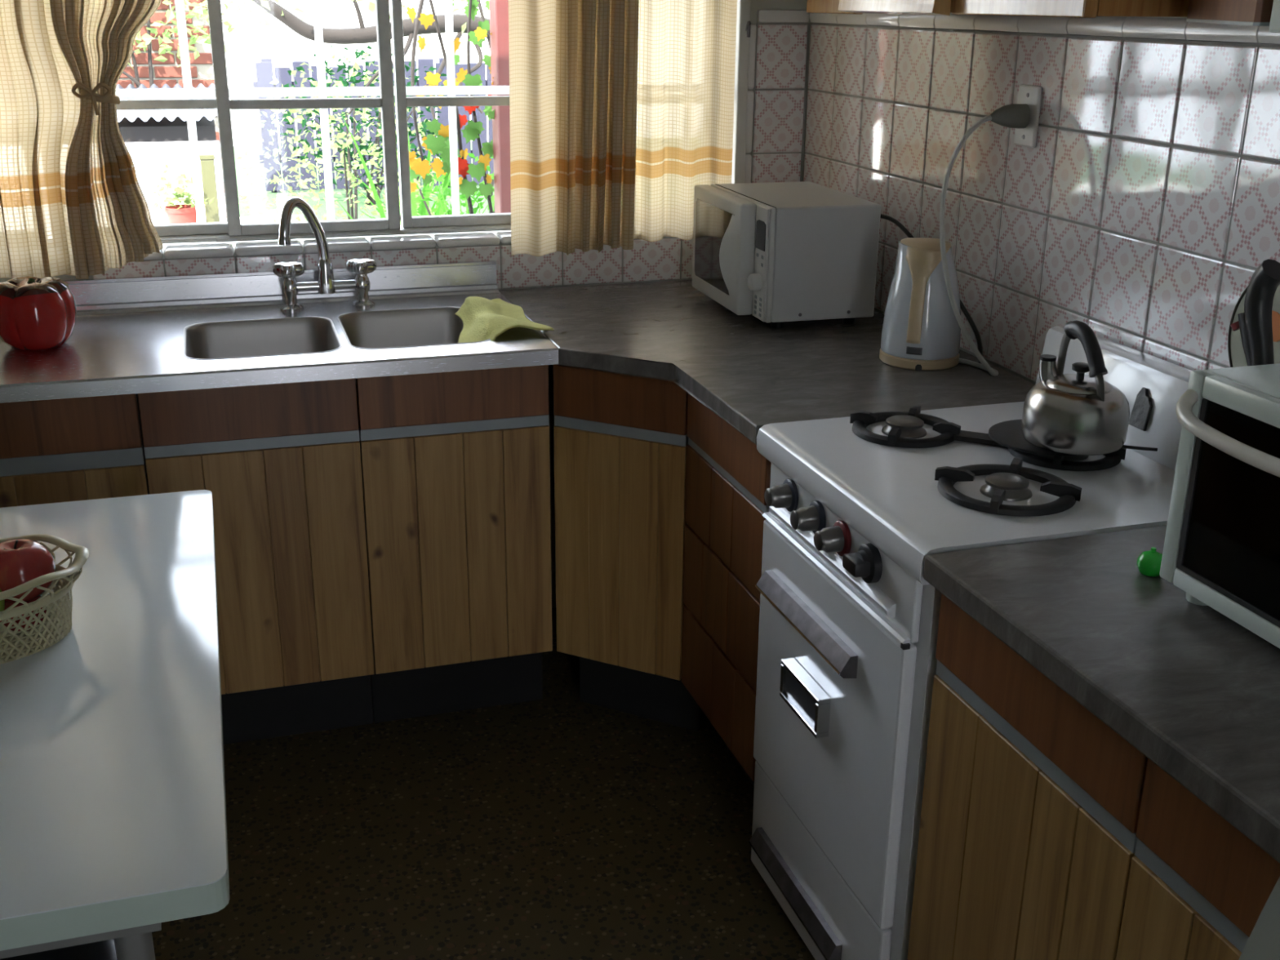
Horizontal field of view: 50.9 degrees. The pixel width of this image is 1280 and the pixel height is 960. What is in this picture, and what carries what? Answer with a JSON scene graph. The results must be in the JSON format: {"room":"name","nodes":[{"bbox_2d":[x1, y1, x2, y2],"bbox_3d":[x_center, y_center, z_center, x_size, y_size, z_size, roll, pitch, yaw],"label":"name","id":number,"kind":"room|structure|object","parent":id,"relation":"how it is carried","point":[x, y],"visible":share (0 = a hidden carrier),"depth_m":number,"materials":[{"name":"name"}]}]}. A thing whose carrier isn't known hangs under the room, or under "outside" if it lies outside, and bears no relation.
{"room":"kitchen","nodes":[
{"label":"kitchen","id":0,"kind":"room"},
{"bbox_2d":[0,0,810,607],"bbox_3d":[-1.244,-0.824,2.865,3.408,2.600,0.214,-6,21,-17],"label":"wall","id":1,"kind":"structure","parent":0,"point":[779,54],"depth_m":3.21,"materials":[{"name":"white tile"}]},
{"bbox_2d":[186,109,205,222],"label":"window frame","id":2,"kind":"structure","parent":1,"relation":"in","point":[190,113],"depth_m":3.17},
{"bbox_2d":[228,0,380,98],"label":"window frame","id":3,"kind":"structure","parent":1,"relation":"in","point":[322,91],"depth_m":3.18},
{"bbox_2d":[116,0,511,244],"bbox_3d":[-0.679,-1.129,2.955,1.892,1.174,0.077,-6,21,-17],"label":"window","id":4,"kind":"structure","parent":1,"relation":"in","point":[233,230],"depth_m":3.06,"materials":[{"name":"white paint"}]},
{"bbox_2d":[320,108,335,220],"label":"window frame","id":5,"kind":"structure","parent":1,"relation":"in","point":[323,112],"depth_m":3.26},
{"bbox_2d":[448,106,459,214],"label":"window frame","id":6,"kind":"structure","parent":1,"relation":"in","point":[451,109],"depth_m":3.35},
{"bbox_2d":[405,0,509,96],"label":"window frame","id":7,"kind":"structure","parent":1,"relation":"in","point":[451,90],"depth_m":3.28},
{"bbox_2d":[731,0,751,183],"bbox_3d":[0.236,-1.260,3.121,0.027,1.322,0.082,-6,21,-17],"label":"trim","id":8,"kind":"structure","parent":1,"relation":"attached to","point":[743,15],"depth_m":3.20,"materials":[{"name":"white paint"}]},
{"bbox_2d":[745,21,751,37],"bbox_3d":[0.253,-1.054,3.142,0.010,0.037,0.029,6,20,15],"label":"wall hook","id":9,"kind":"object","parent":1,"relation":"attached to","point":[748,28],"visible":1,"depth_m":3.15,"materials":[{"name":"silver metal"}]},
{"bbox_3d":[-0.777,-1.610,2.596,2.170,0.029,0.067,-6,21,-17],"label":"curtain rod","id":10,"kind":"object","parent":1,"relation":"attached to","visible":0},
{"bbox_2d":[0,0,163,279],"bbox_3d":[-1.244,-0.977,2.637,1.052,1.198,0.100,-6,21,-17],"label":"curtain","id":11,"kind":"object","parent":10,"relation":"hanging from","point":[73,201],"visible":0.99,"depth_m":2.75,"materials":[{"name":"white fabric"}]},
{"bbox_2d":[508,0,639,256],"bbox_3d":[-0.143,-1.088,2.954,0.311,1.180,0.114,-6,21,-17],"label":"curtain","id":12,"kind":"object","parent":10,"relation":"hanging from","point":[573,64],"visible":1,"depth_m":3.03,"materials":[{"name":"white fabric"}]},
{"bbox_2d":[633,0,737,241],"bbox_3d":[0.093,-1.130,3.059,0.282,1.167,0.030,-6,21,-17],"label":"curtain","id":13,"kind":"object","parent":10,"relation":"hanging from","point":[686,51],"visible":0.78,"depth_m":3.16,"materials":[{"name":"white fabric"}]},
{"bbox_2d":[151,607,815,959],"bbox_3d":[-0.523,1.205,1.196,3.758,0.080,4.958,-6,21,-17],"label":"floor","id":14,"kind":"structure","parent":0,"point":[557,826],"depth_m":2.54,"materials":[{"name":"brown stone"}]},
{"bbox_2d":[0,938,116,959],"bbox_3d":[-0.775,0.789,1.575,0.437,0.446,0.437,-6,21,-17],"label":"stool","id":15,"kind":"object","parent":14,"relation":"on","point":[104,949],"visible":0.06,"depth_m":1.58,"materials":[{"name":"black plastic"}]},
{"bbox_2d":[0,393,149,507],"bbox_3d":[-1.195,0.155,2.782,0.392,0.814,0.520,-6,21,-17],"label":"base cabinet","id":16,"kind":"object","parent":14,"relation":"on","point":[75,449],"visible":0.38,"depth_m":2.47,"materials":[{"name":"brown wood"}]},
{"bbox_2d":[0,489,229,959],"bbox_3d":[-0.932,0.573,1.747,0.800,0.730,1.098,-6,21,-17],"label":"kitchen table","id":17,"kind":"object","parent":14,"relation":"on","point":[113,823],"visible":1,"depth_m":1.47,"materials":[{"name":"white laminate"}]},
{"bbox_2d":[0,533,88,664],"bbox_3d":[-0.854,0.157,1.672,0.326,0.104,0.220,-10,22,-28],"label":"fruit basket","id":18,"kind":"object","parent":17,"relation":"on","point":[56,624],"visible":0.78,"depth_m":1.67,"materials":[{"name":"beige plastic"}]},
{"bbox_2d":[0,588,4,611],"bbox_3d":[-0.815,0.150,1.629,0.080,0.073,0.080,5,20,12],"label":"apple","id":19,"kind":"object","parent":18,"relation":"in","point":[2,602],"visible":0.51,"depth_m":1.64,"materials":[{"name":"green plant"}]},
{"bbox_2d":[0,595,46,631],"bbox_3d":[-0.787,0.164,1.709,0.058,0.053,0.058,15,24,34],"label":"apple","id":20,"kind":"object","parent":18,"relation":"in","point":[7,605],"visible":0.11,"depth_m":1.69,"materials":[{"name":"red plant"}]},
{"bbox_2d":[0,538,55,602],"bbox_3d":[-0.783,0.111,1.692,0.086,0.078,0.086,-18,27,-41],"label":"apple","id":21,"kind":"object","parent":18,"relation":"in","point":[22,561],"visible":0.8,"depth_m":1.67,"materials":[{"name":"red plant"}]},
{"bbox_2d":[137,377,374,744],"bbox_3d":[-0.817,0.120,2.895,0.396,0.812,0.520,-6,21,-17],"label":"base cabinet","id":22,"kind":"object","parent":14,"relation":"on","point":[280,464],"visible":0.84,"depth_m":2.65,"materials":[{"name":"brown wood"}]},
{"bbox_2d":[0,260,558,403],"bbox_3d":[-1.007,-0.247,2.710,1.586,0.216,0.592,-6,21,-17],"label":"countertop","id":23,"kind":"structure","parent":22,"relation":"on","point":[148,334],"depth_m":2.84,"materials":[{"name":"silver metal"}]},
{"bbox_2d":[0,275,76,350],"bbox_3d":[-1.179,-0.326,2.615,0.148,0.133,0.148,3,20,6],"label":"jar","id":24,"kind":"object","parent":23,"relation":"on","point":[37,313],"visible":1,"depth_m":2.56,"materials":[{"name":"red ceramic"}]},
{"bbox_2d":[272,196,376,311],"bbox_3d":[-0.685,-0.494,2.925,0.223,0.250,0.123,-6,21,-17],"label":"mixer tap","id":25,"kind":"object","parent":23,"relation":"on","point":[326,283],"visible":1,"depth_m":2.95,"materials":[{"name":"silver metal"}]},
{"bbox_2d":[454,296,553,342],"bbox_3d":[-0.311,-0.337,2.871,0.185,0.070,0.346,-6,21,-17],"label":"dishcloth","id":26,"kind":"object","parent":23,"relation":"on","point":[482,318],"visible":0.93,"depth_m":2.84,"materials":[{"name":"yellow fabric"}]},
{"bbox_2d":[355,364,552,723],"bbox_3d":[-0.445,0.084,3.006,0.379,0.812,0.520,-6,21,-17],"label":"base cabinet","id":27,"kind":"object","parent":14,"relation":"on","point":[455,465],"visible":0.94,"depth_m":2.75,"materials":[{"name":"brown wood"}]},
{"bbox_2d":[553,364,701,731],"bbox_3d":[-0.021,0.155,2.816,0.293,0.814,0.120,10,22,24],"label":"base cabinet","id":28,"kind":"object","parent":14,"relation":"on","point":[621,440],"visible":0.92,"depth_m":2.74,"materials":[{"name":"brown wood"}]},
{"bbox_2d":[681,393,771,786],"bbox_3d":[0.408,0.236,2.604,0.550,0.814,0.394,-6,21,-17],"label":"drawer unit","id":29,"kind":"object","parent":14,"relation":"on","point":[727,478],"visible":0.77,"depth_m":2.48,"materials":[{"name":"brown wood"}]},
{"bbox_2d":[498,280,1035,444],"bbox_3d":[0.206,-0.281,2.779,0.772,0.035,1.171,-6,21,-17],"label":"countertop","id":30,"kind":"structure","parent":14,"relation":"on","point":[753,375],"depth_m":2.62,"materials":[{"name":"grey stone"}]},
{"bbox_2d":[692,181,880,328],"bbox_3d":[0.297,-0.499,2.957,0.310,0.258,0.391,-5,20,-15],"label":"microwave oven","id":31,"kind":"object","parent":30,"relation":"on","point":[776,253],"visible":1,"depth_m":2.81,"materials":[{"name":"white paint"}]},
{"bbox_2d":[879,237,960,370],"bbox_3d":[0.539,-0.340,2.554,0.151,0.235,0.154,4,20,11],"label":"electric kettle","id":32,"kind":"object","parent":30,"relation":"on","point":[921,331],"visible":0.96,"depth_m":2.51,"materials":[{"name":"beige plastic"}]},
{"bbox_2d":[906,346,922,355],"bbox_3d":[0.514,-0.242,2.517,0.029,0.014,0.005,7,21,18],"label":"switch","id":33,"kind":"object","parent":32,"relation":"attached to","point":[910,350],"depth_m":2.51,"materials":[{"name":"grey plastic"}]},
{"bbox_2d":[939,103,1030,376],"bbox_3d":[0.613,-0.437,2.459,0.148,0.486,0.097,2,20,5],"label":"power cord","id":34,"kind":"object","parent":32,"relation":"attached to","point":[1012,115],"visible":1,"depth_m":2.39,"materials":[{"name":"grey plastic"}]},
{"bbox_2d":[880,213,982,363],"bbox_3d":[0.582,-0.398,2.719,0.033,0.228,0.436,-7,21,-21],"label":"power cord","id":35,"kind":"object","parent":30,"relation":"on","point":[895,221],"visible":0.43,"depth_m":2.63,"materials":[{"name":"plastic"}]},
{"bbox_2d":[748,325,1191,959],"bbox_3d":[0.533,0.311,2.142,0.612,0.985,0.558,-6,21,-17],"label":"gas stove","id":36,"kind":"object","parent":14,"relation":"on","point":[849,615],"depth_m":1.98,"materials":[{"name":"white metal"}]},
{"bbox_2d":[756,401,1174,585],"bbox_3d":[0.551,-0.005,2.029,0.584,0.049,0.549,-6,21,-17],"label":"cooktop","id":37,"kind":"object","parent":36,"relation":"in","point":[889,498],"depth_m":1.92,"materials":[{"name":"white metal"}]},
{"bbox_2d":[988,419,1157,456],"bbox_3d":[0.640,-0.065,2.046,0.212,0.006,0.186,-6,21,-17],"label":"diffuser","id":38,"kind":"object","parent":36,"relation":"on","point":[1008,433],"visible":0.42,"depth_m":2.02,"materials":[{"name":"black metal"}]},
{"bbox_2d":[1021,320,1129,455],"bbox_3d":[0.649,-0.143,1.987,0.152,0.181,0.152,-6,21,-17],"label":"kettle","id":39,"kind":"object","parent":38,"relation":"on","point":[1078,414],"visible":1,"depth_m":1.95,"materials":[{"name":"silver metal"}]},
{"bbox_2d":[1128,387,1152,431],"bbox_3d":[0.767,-0.110,2.054,0.013,0.062,0.040,-6,21,-17],"label":"magnet","id":40,"kind":"object","parent":36,"relation":"attached to","point":[1142,408],"visible":0.97,"depth_m":2.05,"materials":[{"name":"grey metal"}]},
{"bbox_2d":[907,593,1147,959],"bbox_3d":[0.700,0.551,1.730,0.550,0.814,0.406,-6,21,-17],"label":"base cabinet","id":41,"kind":"object","parent":14,"relation":"on","point":[1031,803],"visible":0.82,"depth_m":1.58,"materials":[{"name":"brown wood"}]},
{"bbox_2d":[1115,758,1279,959],"bbox_3d":[0.824,0.686,1.357,0.550,0.814,0.418,-6,21,-17],"label":"base cabinet","id":42,"kind":"object","parent":14,"relation":"on","point":[1198,887],"visible":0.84,"depth_m":1.29,"materials":[{"name":"brown wood"}]},
{"bbox_2d":[1238,876,1279,959],"bbox_3d":[0.354,0.758,0.927,0.420,0.960,0.460,-6,21,-17],"label":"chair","id":43,"kind":"object","parent":14,"relation":"on","point":[1263,943],"visible":1,"depth_m":1.03,"materials":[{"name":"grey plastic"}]},
{"bbox_3d":[0.950,0.823,0.979,0.550,0.814,0.418,-6,21,-17],"label":"base cabinet","id":44,"kind":"object","parent":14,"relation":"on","visible":0},
{"bbox_2d":[923,525,1279,862],"bbox_3d":[0.827,0.287,1.209,0.588,0.035,1.269,-6,21,-17],"label":"countertop","id":45,"kind":"structure","parent":44,"relation":"on","point":[1196,691],"depth_m":1.44,"materials":[{"name":"grey stone"}]},
{"bbox_2d":[1136,546,1162,576],"bbox_3d":[0.619,0.099,1.626,0.033,0.034,0.033,-6,21,-17],"label":"ball","id":46,"kind":"object","parent":45,"relation":"on","point":[1148,562],"visible":0.88,"depth_m":1.62,"materials":[{"name":"green plastic"}]},
{"bbox_2d":[1159,363,1279,648],"bbox_3d":[0.799,0.063,1.379,0.359,0.272,0.430,-6,21,-17],"label":"toaster oven","id":47,"kind":"object","parent":45,"relation":"on","point":[1221,548],"visible":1,"depth_m":1.45,"materials":[{"name":"white metal"}]},
{"bbox_3d":[0.813,0.016,1.748,0.087,0.111,0.087,-6,21,-17],"label":"pot","id":48,"kind":"object","parent":45,"relation":"on","visible":0},
{"bbox_2d":[1230,312,1252,365],"bbox_3d":[0.810,-0.082,1.761,0.032,0.275,0.131,-6,21,-17],"label":"utensil","id":49,"kind":"object","parent":48,"relation":"in","point":[1240,324],"visible":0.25,"depth_m":1.75,"materials":[{"name":"black plastic"}]},
{"bbox_2d":[1244,258,1279,365],"bbox_3d":[0.796,-0.106,1.722,0.034,0.346,0.098,-6,21,-17],"label":"utensil","id":50,"kind":"object","parent":48,"relation":"in","point":[1263,285],"visible":0.59,"depth_m":1.70,"materials":[{"name":"black plastic"}]},
{"bbox_2d":[803,13,1279,384],"bbox_3d":[1.159,-0.244,1.317,0.212,2.600,4.808,-6,21,-17],"label":"wall","id":51,"kind":"structure","parent":0,"point":[1145,203],"depth_m":2.30,"materials":[{"name":"white tile"}]},
{"bbox_2d":[806,0,1189,17],"bbox_3d":[0.575,-1.042,2.063,0.335,0.626,0.875,-6,21,-17],"label":"upper cabinet","id":52,"kind":"object","parent":51,"relation":"attached to","point":[1046,8],"visible":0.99,"depth_m":1.89,"materials":[{"name":"brown wood"}]},
{"bbox_2d":[1013,84,1042,148],"bbox_3d":[0.688,-0.647,2.388,0.010,0.106,0.066,-6,21,-17],"label":"wall socket","id":53,"kind":"object","parent":51,"relation":"attached to","point":[1030,95],"visible":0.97,"depth_m":2.37,"materials":[{"name":"white plastic"}]},
{"bbox_2d":[1186,0,1273,26],"bbox_3d":[0.770,-0.850,1.535,0.298,0.623,0.305,-6,21,-17],"label":"upper cabinet","id":54,"kind":"object","parent":51,"relation":"attached to","point":[1237,12],"visible":0.81,"depth_m":1.56,"materials":[{"name":"brown wood"}]},
{"bbox_2d":[1269,0,1279,32],"bbox_3d":[0.888,-0.650,1.181,0.312,0.500,0.522,-6,21,-17],"label":"extractor hood","id":55,"kind":"object","parent":51,"relation":"attached to","point":[1274,25],"visible":1,"depth_m":1.44,"materials":[{"name":"metal"}]},
{"bbox_2d":[1227,284,1279,367],"bbox_3d":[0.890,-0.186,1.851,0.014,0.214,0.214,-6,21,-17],"label":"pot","id":56,"kind":"object","parent":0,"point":[1237,357],"visible":0.31,"depth_m":1.93,"materials":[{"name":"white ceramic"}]},
{"label":"outside","id":57,"kind":"structure","parent":0,"visible":0},
{"bbox_2d":[233,141,493,224],"bbox_3d":[-4.131,-4.433,17.318,18.000,0.200,29.790,-6,21,-17],"label":"ground","id":58,"kind":"structure","parent":57,"point":[244,188],"depth_m":11.43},
{"bbox_2d":[187,0,492,119],"bbox_3d":[-0.928,-1.572,5.559,1.756,2.406,0.621,-6,21,-17],"label":"tree","id":59,"kind":"object","parent":58,"relation":"on","point":[363,34],"visible":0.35,"depth_m":5.33,"materials":[{"name":"grey plant"}]},
{"bbox_2d":[220,0,490,146],"bbox_3d":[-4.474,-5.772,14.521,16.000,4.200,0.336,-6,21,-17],"label":"house","id":60,"kind":"structure","parent":58,"relation":"on","point":[278,42],"depth_m":14.97,"materials":[{"name":"white"}]},
{"bbox_2d":[276,44,447,205],"bbox_3d":[-2.168,-2.822,10.738,1.435,1.252,0.840,-6,21,-17],"label":"shrub","id":61,"kind":"object","parent":58,"relation":"on","point":[353,78],"visible":0.29,"depth_m":10.69,"materials":[{"name":"green plant"}]},
{"bbox_2d":[253,57,493,192],"bbox_3d":[-1.669,-3.147,11.867,3.315,1.100,0.142,-6,21,-17],"label":"fence","id":62,"kind":"object","parent":58,"relation":"on","point":[264,68],"visible":0.27,"depth_m":11.54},
{"bbox_2d":[337,150,467,218],"bbox_3d":[-1.333,-1.518,7.844,0.872,0.750,0.709,-17,26,-40],"label":"leaf plant","id":63,"kind":"object","parent":58,"relation":"on","point":[416,193],"visible":0.08,"depth_m":7.76,"materials":[{"name":"green plant"}]},
{"bbox_2d":[334,115,494,220],"bbox_3d":[-0.987,-0.949,5.695,0.888,1.135,1.000,12,23,29],"label":"leaf plant","id":64,"kind":"object","parent":58,"relation":"on","point":[439,212],"visible":0.07,"depth_m":5.73,"materials":[{"name":"green plant"}]},
{"bbox_2d":[376,173,494,217],"bbox_3d":[-0.622,-0.603,4.908,0.893,1.021,0.800,8,21,19],"label":"ornamental grass","id":65,"kind":"object","parent":58,"relation":"on","point":[467,206],"depth_m":5.03,"materials":[{"name":"green plant"}]},
{"bbox_2d":[405,0,494,213],"bbox_3d":[-0.492,-1.210,4.410,0.268,2.503,0.636,18,26,40],"label":"vine","id":66,"kind":"object","parent":58,"relation":"on","point":[419,166],"visible":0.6,"depth_m":4.31,"materials":[{"name":"green plant"}]},
{"bbox_2d":[411,153,494,216],"bbox_3d":[-0.693,-0.908,5.793,0.636,1.003,0.670,-6,21,-17],"label":"shrub","id":67,"kind":"object","parent":58,"relation":"on","point":[445,191],"visible":0.07,"depth_m":5.68,"materials":[{"name":"green plant"}]},
{"bbox_2d":[488,0,511,213],"bbox_3d":[-0.377,-1.219,4.292,0.178,2.600,0.100,-6,21,-17],"label":"pergola post","id":68,"kind":"object","parent":58,"relation":"on","point":[498,9],"visible":0.02,"depth_m":4.25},
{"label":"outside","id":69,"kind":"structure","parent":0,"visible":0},
{"bbox_2d":[240,214,304,223],"bbox_3d":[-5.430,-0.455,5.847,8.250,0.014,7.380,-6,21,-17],"label":"ground","id":70,"kind":"structure","parent":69,"point":[247,220],"depth_m":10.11,"materials":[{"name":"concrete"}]},
{"bbox_2d":[116,0,227,222],"bbox_3d":[-3.433,-2.027,7.828,2.020,1.650,0.260,-6,21,-17],"label":"brick wall","id":71,"kind":"structure","parent":70,"relation":"on","point":[168,72],"depth_m":7.79,"materials":[{"name":"red brick"}]},
{"bbox_2d":[115,0,215,98],"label":"window frame","id":72,"kind":"structure","parent":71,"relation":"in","point":[188,91],"depth_m":3.10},
{"bbox_2d":[115,83,217,142],"bbox_3d":[-2.789,-1.506,7.179,1.183,1.118,0.950,-6,21,-17],"label":"awning","id":73,"kind":"object","parent":71,"relation":"attached to","point":[148,125],"visible":0.18,"depth_m":6.81,"materials":[{"name":"white fabric"}]},
{"bbox_2d":[124,141,226,224],"bbox_3d":[-3.002,-1.079,6.303,2.060,0.900,0.590,-6,21,-17],"label":"wall","id":74,"kind":"structure","parent":70,"relation":"on","point":[149,159],"depth_m":6.56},
{"bbox_2d":[146,163,213,223],"bbox_3d":[-2.212,-1.333,6.403,0.354,0.355,0.286,-6,21,-17],"label":"flower pot","id":75,"kind":"object","parent":74,"relation":"on","point":[184,213],"visible":0.85,"depth_m":6.37,"materials":[{"name":"red ceramic"}]},
{"bbox_2d":[122,0,271,88],"bbox_3d":[-2.773,-2.632,7.411,1.612,0.928,0.359,-6,21,-17],"label":"tree","id":76,"kind":"object","parent":70,"relation":"on","point":[206,38],"visible":0.4,"depth_m":7.51,"materials":[{"name":"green plant"}]},
{"bbox_2d":[199,152,219,222],"bbox_3d":[-2.074,-1.378,6.488,0.072,0.385,0.072,-6,21,-17],"label":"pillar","id":77,"kind":"structure","parent":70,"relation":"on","point":[206,160],"depth_m":6.45,"materials":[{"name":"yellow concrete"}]},
{"bbox_2d":[237,53,451,225],"bbox_3d":[-1.345,-1.288,6.280,1.025,1.354,0.865,-6,21,-17],"label":"shrub","id":78,"kind":"object","parent":70,"relation":"on","point":[352,178],"visible":0.41,"depth_m":6.14,"materials":[{"name":"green plant"}]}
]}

